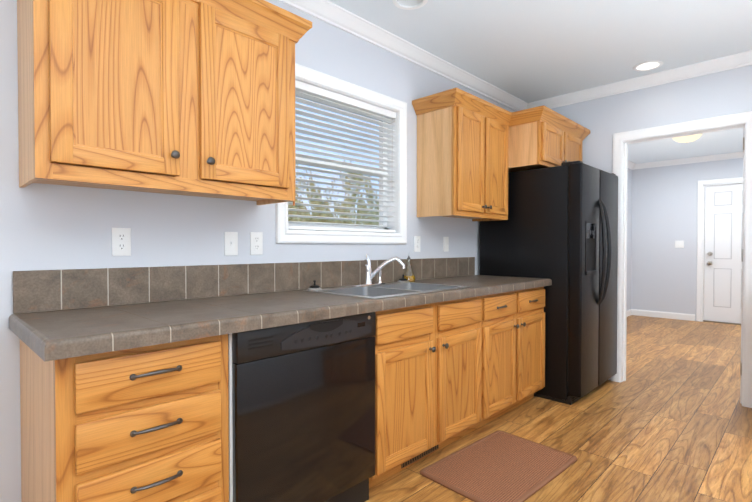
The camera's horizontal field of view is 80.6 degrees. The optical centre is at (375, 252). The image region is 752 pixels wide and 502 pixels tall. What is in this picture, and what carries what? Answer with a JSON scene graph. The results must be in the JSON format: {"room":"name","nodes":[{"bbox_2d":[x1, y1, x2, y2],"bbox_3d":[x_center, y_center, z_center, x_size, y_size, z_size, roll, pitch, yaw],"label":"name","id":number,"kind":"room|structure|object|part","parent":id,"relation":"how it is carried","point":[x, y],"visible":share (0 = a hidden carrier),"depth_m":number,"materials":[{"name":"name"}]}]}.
{"room":"kitchen","nodes":[
{"label":"kitchen","id":0,"kind":"room"},
{"bbox_2d":[0,0,515,501],"bbox_3d":[-0.626,-0.144,2.359,0.150,2.540,6.065,1,1,44],"label":"wall","id":1,"kind":"structure","parent":0,"point":[46,226],"depth_m":1.93,"materials":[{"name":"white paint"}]},
{"bbox_2d":[112,228,130,255],"bbox_3d":[-1.043,-0.045,1.818,0.007,0.115,0.070,1,1,44],"label":"electrical outlet","id":2,"kind":"object","parent":1,"relation":"attached to","point":[121,241],"visible":1,"depth_m":1.81,"materials":[{"name":"white plastic"}]},
{"bbox_2d":[17,0,311,204],"bbox_3d":[-0.802,-0.647,1.791,0.373,0.822,1.077,1,1,44],"label":"upper cabinet","id":3,"kind":"object","parent":1,"relation":"attached to","point":[187,97],"visible":1,"depth_m":1.61,"materials":[{"name":"brown wood"}]},
{"bbox_2d":[224,232,237,255],"bbox_3d":[-0.704,-0.044,2.162,0.014,0.115,0.070,1,1,44],"label":"light switch","id":4,"kind":"object","parent":1,"relation":"attached to","point":[230,243],"visible":1,"depth_m":2.16,"materials":[{"name":"white plastic"}]},
{"bbox_2d":[250,232,262,254],"bbox_3d":[-0.609,-0.048,2.264,0.007,0.115,0.070,1,1,44],"label":"electrical outlet","id":5,"kind":"object","parent":1,"relation":"attached to","point":[256,243],"visible":1,"depth_m":2.26,"materials":[{"name":"white plastic"}]},
{"bbox_2d":[275,63,406,243],"bbox_3d":[-0.209,-0.547,2.768,0.169,0.985,1.060,1,1,44],"label":"window","id":6,"kind":"structure","parent":1,"relation":"in","point":[284,234],"depth_m":2.85,"materials":[{"name":"white"}]},
{"bbox_3d":[-0.249,-0.548,2.807,0.048,0.833,0.908,1,1,44],"label":"window sash","id":7,"kind":"part","parent":6,"relation":"part of","materials":[{"name":"white plastic"}]},
{"bbox_2d":[288,80,395,232],"bbox_3d":[-0.191,-0.548,2.750,0.067,0.827,0.900,1,1,44],"label":"window blind","id":8,"kind":"object","parent":6,"relation":"attached to","point":[317,94],"visible":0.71,"depth_m":2.72,"materials":[{"name":"white plastic"}]},
{"bbox_2d":[279,0,526,110],"bbox_3d":[-0.586,-1.373,2.220,0.078,0.078,5.945,1,1,44],"label":"crown molding","id":9,"kind":"structure","parent":1,"relation":"attached to","point":[335,15],"depth_m":2.97,"materials":[{"name":"white wood"}]},
{"bbox_2d":[414,236,419,251],"bbox_3d":[0.298,-0.064,3.197,0.007,0.115,0.070,1,1,44],"label":"electrical outlet","id":10,"kind":"object","parent":1,"relation":"attached to","point":[416,243],"visible":1,"depth_m":3.19,"materials":[{"name":"white plastic"}]},
{"bbox_2d":[443,237,448,251],"bbox_3d":[0.547,-0.067,3.448,0.014,0.115,0.070,1,1,44],"label":"outlet","id":11,"kind":"object","parent":1,"relation":"attached to","point":[445,244],"visible":1,"depth_m":3.44,"materials":[{"name":"white plastic"}]},
{"bbox_2d":[414,93,543,221],"bbox_3d":[0.766,-0.636,3.249,0.588,0.760,0.751,1,1,44],"label":"upper cabinet","id":12,"kind":"object","parent":1,"relation":"attached to","point":[472,151],"depth_m":3.15,"materials":[{"name":"brown wood"}]},
{"bbox_2d":[544,116,586,167],"bbox_3d":[1.315,-0.644,3.814,0.588,0.760,0.905,1,1,44],"label":"upper cabinet","id":13,"kind":"object","parent":1,"relation":"attached to","point":[562,144],"depth_m":3.56,"materials":[{"name":"brown wood"}]},
{"bbox_2d":[328,0,751,163],"bbox_3d":[2.116,-1.478,2.628,4.220,0.120,10.700,1,1,44],"label":"ceiling","id":14,"kind":"structure","parent":0,"point":[528,51],"depth_m":2.94,"materials":[{"name":"white paint"}]},
{"bbox_2d":[392,0,427,9],"bbox_3d":[0.191,-1.462,2.477,0.200,0.108,0.200,1,1,44],"label":"recessed light","id":15,"kind":"object","parent":14,"relation":"in","point":[408,3],"visible":1,"depth_m":2.54,"materials":[{"name":"white"}]},
{"bbox_2d":[633,60,662,70],"bbox_3d":[2.073,-1.474,3.381,0.200,0.108,0.200,1,1,44],"label":"recessed light","id":16,"kind":"object","parent":14,"relation":"in","point":[642,66],"visible":0.62,"depth_m":3.42,"materials":[{"name":"white"}]},
{"bbox_2d":[672,134,701,142],"bbox_3d":[3.726,-1.384,5.318,0.336,0.142,0.336,1,1,44],"label":"lamp","id":17,"kind":"object","parent":14,"relation":"attached to","point":[686,139],"visible":0.48,"depth_m":5.25,"materials":[{"name":"yellow"}]},
{"bbox_2d":[365,315,751,501],"bbox_3d":[2.116,1.172,2.665,4.220,0.100,10.700,1,1,44],"label":"floor","id":18,"kind":"structure","parent":0,"point":[669,419],"depth_m":2.80,"materials":[{"name":"brown wood"}]},
{"bbox_2d":[20,334,228,501],"bbox_3d":[-0.883,0.698,1.551,0.616,0.880,0.488,1,1,44],"label":"base cabinet","id":19,"kind":"object","parent":18,"relation":"on","point":[146,424],"depth_m":1.32,"materials":[{"name":"brown wood"}]},
{"bbox_2d":[228,312,375,501],"bbox_3d":[-0.453,0.698,1.962,0.607,0.868,0.688,1,1,44],"label":"dishwasher","id":20,"kind":"object","parent":18,"relation":"on","point":[301,412],"visible":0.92,"depth_m":1.72,"materials":[{"name":"black metal"}]},
{"bbox_2d":[369,309,391,487],"bbox_3d":[-0.457,0.692,1.989,0.616,0.880,0.813,1,1,44],"label":"base cabinet","id":21,"kind":"object","parent":18,"relation":"on","point":[383,337],"depth_m":2.06,"materials":[{"name":"brown wood"}]},
{"bbox_2d":[392,302,443,475],"bbox_3d":[-0.046,0.686,2.412,0.616,0.880,0.503,1,1,44],"label":"base cabinet","id":22,"kind":"object","parent":18,"relation":"on","point":[417,331],"depth_m":2.25,"materials":[{"name":"brown wood"}]},
{"bbox_2d":[444,294,491,446],"bbox_3d":[0.277,0.681,2.744,0.616,0.880,0.585,1,1,44],"label":"base cabinet","id":23,"kind":"object","parent":18,"relation":"on","point":[467,321],"depth_m":2.58,"materials":[{"name":"brown wood"}]},
{"bbox_2d":[420,430,576,501],"bbox_3d":[0.660,1.119,2.343,0.760,0.014,0.500,-1,1,-43],"label":"kitchen mat","id":24,"kind":"object","parent":18,"relation":"on","point":[499,466],"visible":1,"depth_m":2.29,"materials":[{"name":"brown"}]},
{"bbox_2d":[492,289,527,419],"bbox_3d":[0.584,0.677,3.060,0.616,0.880,0.597,1,1,44],"label":"base cabinet","id":25,"kind":"object","parent":18,"relation":"on","point":[509,309],"depth_m":2.93,"materials":[{"name":"brown wood"}]},
{"bbox_2d":[524,286,544,402],"bbox_3d":[0.873,0.673,3.357,0.616,0.880,0.531,1,1,44],"label":"base cabinet","id":26,"kind":"object","parent":18,"relation":"on","point":[534,353],"depth_m":3.22,"materials":[{"name":"brown wood"}]},
{"bbox_2d":[9,257,551,360],"bbox_3d":[0.011,0.154,2.441,0.646,0.202,3.080,1,1,44],"label":"countertop","id":27,"kind":"structure","parent":26,"relation":"on","point":[62,314],"depth_m":1.79,"materials":[{"name":"tile"}]},
{"bbox_2d":[350,254,405,286],"bbox_3d":[0.014,0.102,2.636,0.208,0.190,0.271,1,1,44],"label":"faucet","id":28,"kind":"object","parent":27,"relation":"on","point":[369,275],"visible":1,"depth_m":2.66,"materials":[{"name":"silver metal"}]},
{"bbox_2d":[303,282,470,298],"bbox_3d":[0.085,0.296,2.493,0.540,0.194,0.820,1,1,44],"label":"sink","id":29,"kind":"object","parent":27,"relation":"in","point":[392,289],"visible":0.33,"depth_m":2.54,"materials":[{"name":"silver metal"}]},
{"bbox_2d":[307,280,321,290],"bbox_3d":[-0.331,0.174,2.394,0.082,0.052,0.082,1,1,44],"label":"stopper","id":30,"kind":"object","parent":29,"relation":"on","point":[314,287],"visible":1,"depth_m":2.37,"materials":[{"name":"silver metal"}]},
{"bbox_2d":[397,274,408,282],"bbox_3d":[0.178,0.167,2.903,0.082,0.052,0.082,1,1,44],"label":"stopper","id":31,"kind":"object","parent":29,"relation":"on","point":[402,280],"visible":1,"depth_m":2.88,"materials":[{"name":"silver metal"}]},
{"bbox_2d":[404,252,414,281],"bbox_3d":[0.223,0.097,3.005,0.089,0.199,0.089,1,1,44],"label":"oil bottle","id":32,"kind":"object","parent":27,"relation":"on","point":[410,278],"visible":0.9,"depth_m":2.98,"materials":[{"name":"clear glass"}]},
{"bbox_2d":[480,161,617,404],"bbox_3d":[1.494,0.218,3.748,0.900,1.778,0.855,1,1,44],"label":"refrigerator","id":33,"kind":"object","parent":18,"relation":"on","point":[559,227],"visible":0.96,"depth_m":3.35,"materials":[{"name":"black painted metal"},{"name":"black plastic"}]},
{"bbox_2d":[627,168,631,309],"bbox_3d":[2.844,-0.196,6.099,0.150,2.540,4.135,1,1,44],"label":"wall","id":34,"kind":"structure","parent":0,"point":[629,228],"depth_m":7.43,"materials":[{"name":"white paint"}]},
{"bbox_2d":[627,309,631,316],"bbox_3d":[2.909,1.025,6.065,0.014,0.100,4.115,1,1,44],"label":"baseboard","id":35,"kind":"structure","parent":34,"relation":"attached to","point":[629,312],"depth_m":7.43,"materials":[{"name":"white wood"}]},
{"bbox_2d":[628,160,638,169],"bbox_3d":[2.926,-1.425,6.003,0.078,0.078,4.135,1,1,44],"label":"crown molding","id":36,"kind":"structure","parent":34,"relation":"attached to","point":[631,165],"depth_m":7.39,"materials":[{"name":"white wood"}]},
{"bbox_2d":[552,65,751,379],"bbox_3d":[2.694,-0.157,3.277,3.870,2.540,0.120,1,1,44],"label":"wall","id":37,"kind":"structure","parent":0,"point":[603,120],"depth_m":3.59,"materials":[{"name":"white paint"}]},
{"bbox_2d":[527,50,751,108],"bbox_3d":[2.722,-1.385,3.095,3.420,0.078,0.078,1,1,44],"label":"crown molding","id":38,"kind":"structure","parent":37,"relation":"attached to","point":[742,59],"depth_m":3.57,"materials":[{"name":"white wood"}]},
{"bbox_2d":[611,111,751,407],"bbox_3d":[2.425,0.045,3.541,0.958,2.129,0.158,1,1,44],"label":"door frame","id":39,"kind":"structure","parent":37,"relation":"attached to","point":[623,140],"depth_m":3.39,"materials":[{"name":"white wood"}]},
{"bbox_2d":[631,158,742,320],"bbox_3d":[5.470,-0.201,6.526,3.320,2.540,0.140,1,1,44],"label":"wall","id":40,"kind":"structure","parent":0,"point":[664,219],"depth_m":7.17,"materials":[{"name":"white paint"}]},
{"bbox_2d":[632,309,694,320],"bbox_3d":[4.665,1.009,7.218,0.865,0.100,0.014,1,1,44],"label":"baseboard","id":41,"kind":"structure","parent":40,"relation":"attached to","point":[671,315],"depth_m":7.19,"materials":[{"name":"white wood"}]},
{"bbox_2d":[675,241,683,247],"bbox_3d":[4.821,-0.136,7.051,0.120,0.115,0.012,1,1,44],"label":"light switch","id":42,"kind":"object","parent":40,"relation":"attached to","point":[679,244],"visible":1,"depth_m":7.05,"materials":[{"name":"white plastic"}]},
{"bbox_2d":[639,152,742,168],"bbox_3d":[5.398,-1.431,6.427,2.850,0.078,0.078,1,1,44],"label":"crown molding","id":43,"kind":"structure","parent":40,"relation":"attached to","point":[735,155],"depth_m":6.89,"materials":[{"name":"white wood"}]},
{"bbox_2d":[696,177,742,324],"bbox_3d":[5.374,-0.022,6.609,0.950,2.180,0.158,1,1,44],"label":"door frame","id":44,"kind":"structure","parent":40,"relation":"attached to","point":[702,184],"depth_m":6.85,"materials":[{"name":"white wood"}]},
{"bbox_2d":[704,183,742,323],"bbox_3d":[5.349,0.012,6.584,0.774,2.072,0.120,1,1,44],"label":"door","id":45,"kind":"structure","parent":40,"relation":"in","point":[722,257],"depth_m":6.70,"materials":[{"name":"white wood"}]},
{"label":"outside","id":46,"kind":"structure","parent":0,"visible":0},
{"bbox_2d":[288,96,378,226],"bbox_3d":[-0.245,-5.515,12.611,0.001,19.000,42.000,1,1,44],"label":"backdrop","id":47,"kind":"structure","parent":46,"point":[329,198],"depth_m":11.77,"materials":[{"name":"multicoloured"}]}
]}

